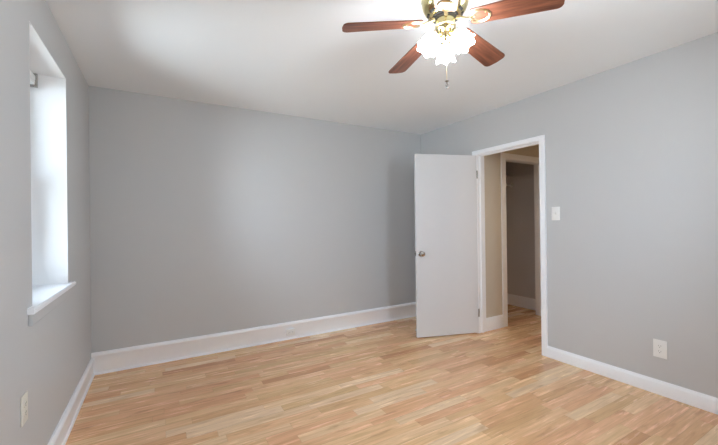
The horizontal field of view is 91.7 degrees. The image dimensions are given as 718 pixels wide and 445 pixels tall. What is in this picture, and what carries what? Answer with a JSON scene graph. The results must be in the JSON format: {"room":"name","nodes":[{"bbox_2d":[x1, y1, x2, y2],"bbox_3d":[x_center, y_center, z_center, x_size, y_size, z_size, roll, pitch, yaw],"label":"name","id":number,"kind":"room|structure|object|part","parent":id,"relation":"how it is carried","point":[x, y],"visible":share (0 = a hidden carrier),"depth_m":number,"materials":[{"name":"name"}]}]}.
{"room":"empty bedroom","nodes":[
{"label":"empty bedroom","id":0,"kind":"room"},
{"bbox_2d":[0,0,90,444],"bbox_3d":[-1.308,0.051,0.915,0.330,2.500,4.950,-1,0,-30],"label":"wall","id":1,"kind":"structure","parent":0,"point":[47,359],"depth_m":1.60,"materials":[{"name":"grey paint"}]},
{"bbox_2d":[20,391,27,427],"bbox_3d":[-1.443,0.803,1.505,0.009,0.125,0.078,-1,0,-30],"label":"wall outlet","id":2,"kind":"object","parent":1,"relation":"attached to","point":[24,399],"visible":1,"depth_m":1.49,"materials":[{"name":"beige plastic"}]},
{"bbox_2d":[27,21,75,325],"bbox_3d":[-1.866,-0.231,1.859,0.410,1.411,0.894,-1,0,-30],"label":"window","id":3,"kind":"structure","parent":1,"relation":"in","point":[51,287],"depth_m":2.21,"materials":[{"name":"white glass"}]},
{"bbox_2d":[30,70,37,87],"bbox_3d":[-1.854,-0.661,1.868,0.068,0.548,0.736,-1,0,-30],"label":"window blind","id":4,"kind":"object","parent":3,"relation":"attached to","point":[33,76],"visible":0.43,"depth_m":2.17,"materials":[{"name":"white plastic"}]},
{"bbox_3d":[-1.780,0.404,1.903,0.230,0.028,0.894,-1,0,-30],"label":"sill","id":5,"kind":"part","parent":3,"relation":"part of","materials":[{"name":"white paint"}]},
{"bbox_2d":[47,358,94,444],"bbox_3d":[-1.184,1.224,1.079,0.024,0.150,4.470,-1,0,-30],"label":"baseboard","id":6,"kind":"structure","parent":1,"relation":"attached to","point":[60,436],"depth_m":2.29,"materials":[{"name":"white paint"}]},
{"bbox_2d":[88,86,420,352],"bbox_3d":[-0.714,0.048,4.024,3.799,2.500,0.150,-1,0,-30],"label":"wall","id":7,"kind":"structure","parent":0,"point":[206,218],"depth_m":3.61,"materials":[{"name":"grey paint"}]},
{"bbox_2d":[91,302,415,374],"bbox_3d":[-0.704,1.202,3.920,3.689,0.190,0.024,-1,0,-30],"label":"baseboard","id":8,"kind":"structure","parent":7,"relation":"attached to","point":[114,360],"depth_m":3.59,"materials":[{"name":"white paint"}]},
{"bbox_2d":[286,328,294,335],"bbox_3d":[-0.759,1.215,3.868,0.098,0.066,0.029,-1,0,-30],"label":"wall outlet","id":9,"kind":"object","parent":8,"relation":"attached to","point":[288,331],"visible":1,"depth_m":3.86,"materials":[{"name":"white plastic"}]},
{"bbox_2d":[46,0,717,134],"bbox_3d":[1.029,-1.287,2.264,5.773,0.120,4.960,-1,0,-30],"label":"ceiling","id":10,"kind":"structure","parent":0,"point":[286,57],"depth_m":2.46,"materials":[{"name":"white paint"}]},
{"bbox_2d":[342,0,564,88],"bbox_3d":[0.452,-0.959,1.842,1.033,0.522,1.022,-1,0,-30],"label":"ceiling fan","id":11,"kind":"object","parent":10,"relation":"hanging from","point":[444,14],"visible":1,"depth_m":1.77,"materials":[{"name":"brown wood"}]},
{"bbox_3d":[0.119,-1.007,1.785,0.415,0.006,0.132,-6,12,-5],"label":"blade","id":12,"kind":"part","parent":11,"relation":"part of","materials":[{"name":"brown wood"}]},
{"bbox_3d":[0.320,-1.009,2.119,0.132,0.006,0.415,-14,0,-24],"label":"blade","id":13,"kind":"part","parent":11,"relation":"part of","materials":[{"name":"brown wood"}]},
{"bbox_3d":[0.368,-0.921,1.791,0.111,0.094,0.102,36,-9,-13],"label":"lamp shade","id":14,"kind":"part","parent":11,"relation":"part of","materials":[{"name":"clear glass"}]},
{"bbox_3d":[0.365,-0.917,1.790,0.052,0.080,0.052,36,-9,-13],"label":"bulb","id":15,"kind":"part","parent":11,"relation":"part of","materials":[{"name":"white glass"}]},
{"bbox_3d":[0.449,-1.063,1.814,0.132,0.017,0.132,-1,0,-30],"label":"rotor plate","id":16,"kind":"part","parent":11,"relation":"part of","materials":[{"name":"gold metal"}]},
{"bbox_3d":[0.471,-0.922,1.897,0.102,0.094,0.111,-1,36,14],"label":"lamp shade","id":17,"kind":"part","parent":11,"relation":"part of","materials":[{"name":"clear glass"}]},
{"bbox_3d":[0.374,-1.010,1.491,0.132,0.006,0.415,12,8,12],"label":"blade","id":18,"kind":"part","parent":11,"relation":"part of","materials":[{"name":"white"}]},
{"bbox_3d":[0.512,-0.923,1.754,0.102,0.094,0.111,-1,-36,-46],"label":"lamp shade","id":19,"kind":"part","parent":11,"relation":"part of","materials":[{"name":"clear glass"}]},
{"bbox_3d":[0.514,-0.919,1.752,0.052,0.080,0.052,-1,-36,-46],"label":"bulb","id":20,"kind":"part","parent":11,"relation":"part of","materials":[{"name":"white glass"}]},
{"bbox_3d":[0.699,-1.014,2.031,0.415,0.006,0.132,6,-17,-41],"label":"blade","id":21,"kind":"part","parent":11,"relation":"part of","materials":[{"name":"brown wood"}]},
{"bbox_3d":[0.733,-1.015,1.643,0.415,0.006,0.132,5,-9,31],"label":"blade","id":22,"kind":"part","parent":11,"relation":"part of","materials":[{"name":"brown wood"}]},
{"bbox_2d":[65,304,717,444],"bbox_3d":[1.062,1.333,2.260,5.773,0.120,4.960,-1,0,-30],"label":"floor","id":23,"kind":"structure","parent":0,"point":[382,383],"depth_m":2.53,"materials":[{"name":"brown wood"}]},
{"bbox_2d":[484,144,538,317],"bbox_3d":[2.091,0.013,4.475,1.514,2.500,0.055,-1,0,-30],"label":"wall","id":24,"kind":"structure","parent":0,"point":[492,163],"depth_m":4.17,"materials":[{"name":"beige paint"}]},
{"bbox_2d":[486,315,503,330],"bbox_3d":[2.682,1.179,3.470,1.514,0.150,2.260,-1,0,-30],"label":"baseboard","id":25,"kind":"structure","parent":24,"relation":"attached to","point":[495,322],"depth_m":4.14,"materials":[{"name":"white paint"}]},
{"bbox_2d":[500,152,540,326],"bbox_3d":[2.103,0.205,4.512,0.920,2.116,0.142,-1,0,-30],"label":"door frame","id":26,"kind":"structure","parent":24,"relation":"attached to","point":[505,157],"depth_m":4.41,"materials":[{"name":"white paint"}]},
{"bbox_2d":[506,162,534,298],"bbox_3d":[1.814,0.017,4.956,1.514,2.500,1.055,-1,0,-30],"label":"wall","id":27,"kind":"structure","parent":0,"point":[519,197],"depth_m":5.20,"materials":[{"name":"grey paint"}]},
{"bbox_2d":[506,174,533,181],"bbox_3d":[1.748,-0.667,4.956,1.374,0.080,0.760,-1,0,-30],"label":"closet shelf","id":28,"kind":"object","parent":27,"relation":"attached to","point":[508,177],"visible":0.2,"depth_m":5.20,"materials":[{"name":"grey paint"}]},
{"bbox_2d":[507,294,535,309],"bbox_3d":[1.793,1.187,4.897,1.394,0.160,0.880,-1,0,-30],"label":"baseboard","id":29,"kind":"structure","parent":27,"relation":"attached to","point":[515,300],"depth_m":5.17,"materials":[{"name":"white paint"}]},
{"bbox_2d":[421,32,717,397],"bbox_3d":[2.213,0.009,2.853,0.330,2.500,4.800,-1,0,-30],"label":"wall","id":30,"kind":"structure","parent":0,"point":[631,148],"depth_m":2.69,"materials":[{"name":"grey paint"}]},
{"bbox_2d":[414,154,479,337],"bbox_3d":[0.986,0.251,3.943,0.764,2.026,0.198,-1,0,-12],"label":"door","id":31,"kind":"structure","parent":30,"relation":"in","point":[445,186],"depth_m":3.91,"materials":[{"name":"white paint"}]},
{"bbox_2d":[472,135,547,356],"bbox_3d":[1.602,0.221,3.700,0.146,2.094,0.874,-1,0,-30],"label":"door frame","id":32,"kind":"structure","parent":30,"relation":"attached to","point":[479,154],"depth_m":3.63,"materials":[{"name":"white paint"}]},
{"bbox_2d":[551,207,559,219],"bbox_3d":[1.808,-0.082,3.209,0.017,0.124,0.078,-1,0,-30],"label":"light switch","id":33,"kind":"object","parent":30,"relation":"attached to","point":[555,210],"visible":1,"depth_m":3.20,"materials":[{"name":"white plastic"}]},
{"bbox_2d":[547,346,717,414],"bbox_3d":[1.996,1.211,2.908,0.018,0.102,4.470,-1,0,-30],"label":"baseboard","id":34,"kind":"structure","parent":30,"relation":"attached to","point":[708,403],"depth_m":2.65,"materials":[{"name":"white paint"}]},
{"bbox_2d":[653,338,666,358],"bbox_3d":[2.202,0.925,2.552,0.009,0.130,0.082,-1,0,-30],"label":"wall outlet","id":35,"kind":"object","parent":30,"relation":"attached to","point":[659,346],"visible":1,"depth_m":2.55,"materials":[{"name":"white plastic"}]}
]}

